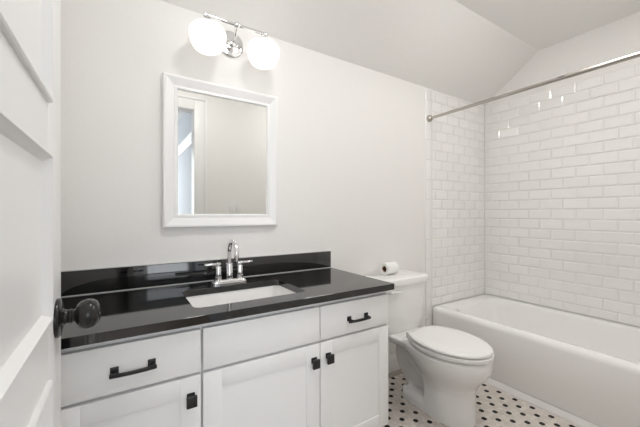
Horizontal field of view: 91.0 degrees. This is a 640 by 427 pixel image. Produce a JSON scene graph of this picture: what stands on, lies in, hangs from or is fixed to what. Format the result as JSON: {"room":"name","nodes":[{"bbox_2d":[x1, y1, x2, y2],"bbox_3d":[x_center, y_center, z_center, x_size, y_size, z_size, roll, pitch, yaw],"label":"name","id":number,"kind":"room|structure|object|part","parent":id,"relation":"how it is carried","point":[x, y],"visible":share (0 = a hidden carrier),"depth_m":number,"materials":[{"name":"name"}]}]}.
{"room":"bathroom","nodes":[
{"label":"bathroom","id":0,"kind":"room"},
{"bbox_2d":[61,0,484,355],"bbox_3d":[0.199,-0.150,2.067,3.168,2.500,0.108,0,0,-33],"label":"wall","id":1,"kind":"structure","parent":0,"point":[365,179],"depth_m":1.78,"materials":[{"name":"paint"}]},
{"bbox_2d":[61,251,330,297],"bbox_3d":[-0.480,0.275,1.567,1.284,0.100,0.021,0,0,-33],"label":"backsplash","id":2,"kind":"structure","parent":1,"relation":"attached to","point":[121,278],"depth_m":1.43,"materials":[{"name":"black stone"}]},
{"bbox_2d":[162,72,277,227],"bbox_3d":[-0.471,-0.285,1.566,0.562,0.699,0.030,0,0,-33],"label":"wall mirror","id":3,"kind":"object","parent":1,"relation":"attached to","point":[220,142],"visible":1,"depth_m":1.55,"materials":[{"name":"white paint"}]},
{"bbox_3d":[-0.475,-0.285,1.573,0.442,0.579,0.009,0,0,-33],"label":"glass","id":4,"kind":"part","parent":3,"relation":"part of","materials":[{"name":"white mirror"}]},
{"bbox_2d":[188,12,279,69],"bbox_3d":[-0.404,-0.825,1.504,0.426,0.198,0.208,0,0,-33],"label":"vanity light","id":5,"kind":"object","parent":1,"relation":"attached to","point":[207,36],"visible":1,"depth_m":1.48,"materials":[{"name":"white glass"}]},
{"bbox_3d":[-0.503,-0.786,1.413,0.161,0.120,0.161,0,0,-33],"label":"globe","id":6,"kind":"part","parent":5,"relation":"part of","materials":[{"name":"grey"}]},
{"bbox_3d":[-0.412,-0.875,1.519,0.030,0.057,0.108,0,0,-33],"label":"arm","id":7,"kind":"part","parent":5,"relation":"part of","materials":[{"name":"silver metal"}]},
{"bbox_3d":[-0.280,-0.786,1.555,0.161,0.120,0.161,0,0,-33],"label":"globe","id":8,"kind":"part","parent":5,"relation":"part of","materials":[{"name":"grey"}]},
{"bbox_2d":[388,353,399,372],"bbox_3d":[0.423,1.044,2.147,0.900,0.113,0.014,0,0,-33],"label":"baseboard","id":9,"kind":"structure","parent":1,"relation":"attached to","point":[393,365],"depth_m":2.20,"materials":[{"name":"white paint"}]},
{"bbox_2d":[426,51,639,121],"bbox_3d":[1.232,-0.727,1.777,0.052,0.052,1.491,0,0,-33],"label":"shower curtain rod","id":10,"kind":"object","parent":1,"relation":"attached to","point":[429,118],"visible":1,"depth_m":1.71,"materials":[{"name":"silver metal"}]},
{"bbox_2d":[160,0,639,105],"bbox_3d":[0.641,-1.155,1.393,3.188,0.525,1.720,0,0,-33],"label":"ceiling","id":11,"kind":"structure","parent":0,"point":[468,50],"depth_m":1.99,"materials":[{"name":"paint"}]},
{"bbox_2d":[382,369,600,426],"bbox_3d":[0.632,1.140,1.387,3.168,0.080,1.720,0,0,-33],"label":"floor","id":12,"kind":"structure","parent":0,"point":[495,407],"depth_m":1.74,"materials":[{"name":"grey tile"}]},
{"bbox_2d":[61,291,387,426],"bbox_3d":[-0.346,0.726,1.339,1.264,0.747,0.545,0,0,-33],"label":"vanity cabinet","id":13,"kind":"object","parent":12,"relation":"on","point":[324,364],"visible":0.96,"depth_m":1.10,"materials":[{"name":"white paint"}]},
{"bbox_3d":[-0.549,0.443,0.928,0.372,0.136,0.018,0,0,-33],"label":"drawer","id":14,"kind":"part","parent":13,"relation":"part of","materials":[{"name":"white paint"}]},
{"bbox_3d":[-0.549,0.751,0.928,0.372,0.458,0.018,0,0,-33],"label":"cabinet door","id":15,"kind":"part","parent":13,"relation":"part of","materials":[{"name":"white paint"}]},
{"bbox_3d":[-0.538,0.447,0.908,0.118,0.023,0.026,0,0,-33],"label":"drawer pull","id":16,"kind":"part","parent":13,"relation":"part of","materials":[{"name":"black metal"}]},
{"bbox_3d":[-0.549,0.751,0.928,0.258,0.344,0.012,0,0,-33],"label":"recessed panel","id":17,"kind":"part","parent":13,"relation":"part of","materials":[{"name":"white paint"}]},
{"bbox_3d":[-0.406,0.590,0.993,0.031,0.037,0.025,0,0,-33],"label":"cabinet knob","id":18,"kind":"part","parent":13,"relation":"part of","materials":[{"name":"black metal"}]},
{"bbox_2d":[61,268,393,349],"bbox_3d":[-0.340,0.339,1.348,1.284,0.028,0.540,0,0,-33],"label":"countertop","id":19,"kind":"structure","parent":13,"relation":"on","point":[135,312],"depth_m":1.18,"materials":[{"name":"black stone"}]},
{"bbox_2d":[204,239,252,285],"bbox_3d":[-0.427,0.220,1.477,0.169,0.210,0.169,0,0,11],"label":"faucet","id":20,"kind":"object","parent":19,"relation":"on","point":[229,279],"visible":1,"depth_m":1.46,"materials":[{"name":"silver metal"}]},
{"bbox_3d":[-0.490,0.233,1.439,0.074,0.012,0.012,0,0,-33],"label":"lever","id":21,"kind":"part","parent":20,"relation":"part of","materials":[{"name":"silver metal"}]},
{"bbox_3d":[-0.469,0.266,1.452,0.031,0.080,0.031,0,0,-33],"label":"handle","id":22,"kind":"part","parent":20,"relation":"part of","materials":[{"name":"silver metal"}]},
{"bbox_3d":[-0.426,0.315,1.480,0.158,0.021,0.052,0,0,-33],"label":"plate","id":23,"kind":"part","parent":20,"relation":"part of","materials":[{"name":"silver metal"}]},
{"bbox_3d":[-0.399,0.210,1.437,0.032,0.190,0.134,0,0,-33],"label":"spout","id":24,"kind":"part","parent":20,"relation":"part of","materials":[{"name":"silver metal"}]},
{"bbox_3d":[-0.384,0.266,1.507,0.031,0.080,0.031,0,0,-33],"label":"handle","id":25,"kind":"part","parent":20,"relation":"part of","materials":[{"name":"silver metal"}]},
{"bbox_3d":[-0.362,0.233,1.520,0.074,0.012,0.012,0,0,-33],"label":"lever","id":26,"kind":"part","parent":20,"relation":"part of","materials":[{"name":"silver metal"}]},
{"bbox_2d":[186,285,294,307],"bbox_3d":[-0.319,0.425,1.320,0.506,0.142,0.345,0,0,-33],"label":"sink","id":27,"kind":"object","parent":19,"relation":"in","point":[199,301],"visible":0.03,"depth_m":1.45,"materials":[{"name":"white ceramic"}]},
{"bbox_3d":[-0.196,0.443,1.153,0.449,0.136,0.018,0,0,-33],"label":"false drawer","id":28,"kind":"part","parent":13,"relation":"part of","materials":[{"name":"white paint"}]},
{"bbox_3d":[-0.196,0.751,1.153,0.449,0.458,0.018,0,0,-33],"label":"cabinet door","id":29,"kind":"part","parent":13,"relation":"part of","materials":[{"name":"white paint"}]},
{"bbox_3d":[-0.196,0.751,1.153,0.335,0.344,0.012,0,0,-33],"label":"recessed panel","id":30,"kind":"part","parent":13,"relation":"part of","materials":[{"name":"white paint"}]},
{"bbox_3d":[-0.018,0.590,1.240,0.031,0.037,0.025,0,0,-33],"label":"cabinet knob","id":31,"kind":"part","parent":13,"relation":"part of","materials":[{"name":"black metal"}]},
{"bbox_3d":[0.040,0.587,1.277,0.031,0.037,0.025,0,0,-33],"label":"cabinet knob","id":32,"kind":"part","parent":13,"relation":"part of","materials":[{"name":"black metal"}]},
{"bbox_3d":[0.156,0.751,1.377,0.376,0.458,0.018,0,0,-33],"label":"cabinet door","id":33,"kind":"part","parent":13,"relation":"part of","materials":[{"name":"white paint"}]},
{"bbox_3d":[0.156,0.443,1.377,0.376,0.136,0.018,0,0,-33],"label":"drawer","id":34,"kind":"part","parent":13,"relation":"part of","materials":[{"name":"white paint"}]},
{"bbox_3d":[0.156,0.751,1.378,0.266,0.348,0.012,0,0,-33],"label":"recessed panel","id":35,"kind":"part","parent":13,"relation":"part of","materials":[{"name":"white paint"}]},
{"bbox_3d":[0.171,0.450,1.360,0.118,0.023,0.026,0,0,-33],"label":"drawer pull","id":36,"kind":"part","parent":13,"relation":"part of","materials":[{"name":"black metal"}]},
{"bbox_2d":[363,270,493,426],"bbox_3d":[0.641,0.750,1.850,0.446,0.700,0.725,0,0,-33],"label":"toilet","id":37,"kind":"object","parent":12,"relation":"on","point":[443,369],"visible":0.95,"depth_m":1.70,"materials":[{"name":"white ceramic"}]},
{"bbox_2d":[380,262,398,274],"bbox_3d":[0.460,0.360,2.078,0.103,0.079,0.082,0,0,-33],"label":"toilet paper roll","id":38,"kind":"object","parent":37,"relation":"on","point":[388,268],"visible":1,"depth_m":2.06,"materials":[{"name":"white paper"}]},
{"bbox_3d":[0.456,0.478,1.919,0.089,0.026,0.036,0,0,-33],"label":"flush lever","id":39,"kind":"part","parent":37,"relation":"part of","materials":[{"name":"white plastic"}]},
{"bbox_3d":[0.507,0.422,2.060,0.446,0.045,0.228,0,0,-33],"label":"tank lid","id":40,"kind":"part","parent":37,"relation":"part of","materials":[{"name":"white ceramic"}]},
{"bbox_3d":[0.502,0.600,2.067,0.418,0.309,0.210,0,0,-33],"label":"tank","id":41,"kind":"part","parent":37,"relation":"part of","materials":[{"name":"white ceramic"}]},
{"bbox_3d":[0.644,0.920,1.845,0.355,0.360,0.701,0,0,-33],"label":"bowl","id":42,"kind":"part","parent":37,"relation":"part of","materials":[{"name":"white ceramic"}]},
{"bbox_3d":[0.717,0.702,1.730,0.354,0.029,0.433,0,0,-33],"label":"lid","id":43,"kind":"part","parent":37,"relation":"part of","materials":[{"name":"white plastic"}]},
{"bbox_3d":[0.717,0.728,1.730,0.362,0.028,0.440,0,0,-33],"label":"seat","id":44,"kind":"part","parent":37,"relation":"part of","materials":[{"name":"white plastic"}]},
{"bbox_2d":[433,294,639,426],"bbox_3d":[1.575,0.895,1.996,0.722,0.354,1.490,0,0,-33],"label":"bathtub","id":45,"kind":"object","parent":12,"relation":"on","point":[587,368],"visible":0.85,"depth_m":1.90,"materials":[{"name":"white ceramic"}]},
{"bbox_2d":[484,377,599,426],"bbox_3d":[1.259,1.086,1.793,0.039,0.028,1.490,0,0,-33],"label":"trim","id":46,"kind":"structure","parent":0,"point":[567,416],"depth_m":1.78,"materials":[{"name":"white tile"}]},
{"bbox_2d":[485,11,639,327],"bbox_3d":[1.934,-0.150,2.217,0.120,2.500,1.720,0,0,-33],"label":"wall","id":47,"kind":"structure","parent":0,"point":[562,157],"depth_m":2.29,"materials":[{"name":"tile"}]},
{"bbox_3d":[1.071,-0.150,0.718,3.188,2.500,0.120,0,0,-33],"label":"wall","id":48,"kind":"structure","parent":0,"visible":0},
{"bbox_2d":[0,0,100,426],"bbox_3d":[-0.342,0.079,0.324,0.168,2.022,0.711,0,0,-33],"label":"door","id":49,"kind":"structure","parent":48,"relation":"in","point":[33,314],"depth_m":0.43,"materials":[{"name":"white paint"}]},
{"bbox_3d":[-0.344,-0.321,0.323,0.049,0.281,0.445,0,0,-33],"label":"panel","id":50,"kind":"part","parent":49,"relation":"part of","materials":[{"name":"white paint"}]},
{"bbox_3d":[-0.344,0.039,0.323,0.049,0.280,0.445,0,0,-33],"label":"panel","id":51,"kind":"part","parent":49,"relation":"part of","materials":[{"name":"white paint"}]},
{"bbox_3d":[-0.344,0.411,0.323,0.049,0.281,0.445,0,0,-33],"label":"panel","id":52,"kind":"part","parent":49,"relation":"part of","materials":[{"name":"white paint"}]},
{"bbox_3d":[-0.463,0.195,0.606,0.068,0.072,0.072,0,0,-33],"label":"knob","id":53,"kind":"part","parent":49,"relation":"part of","materials":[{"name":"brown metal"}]}
]}

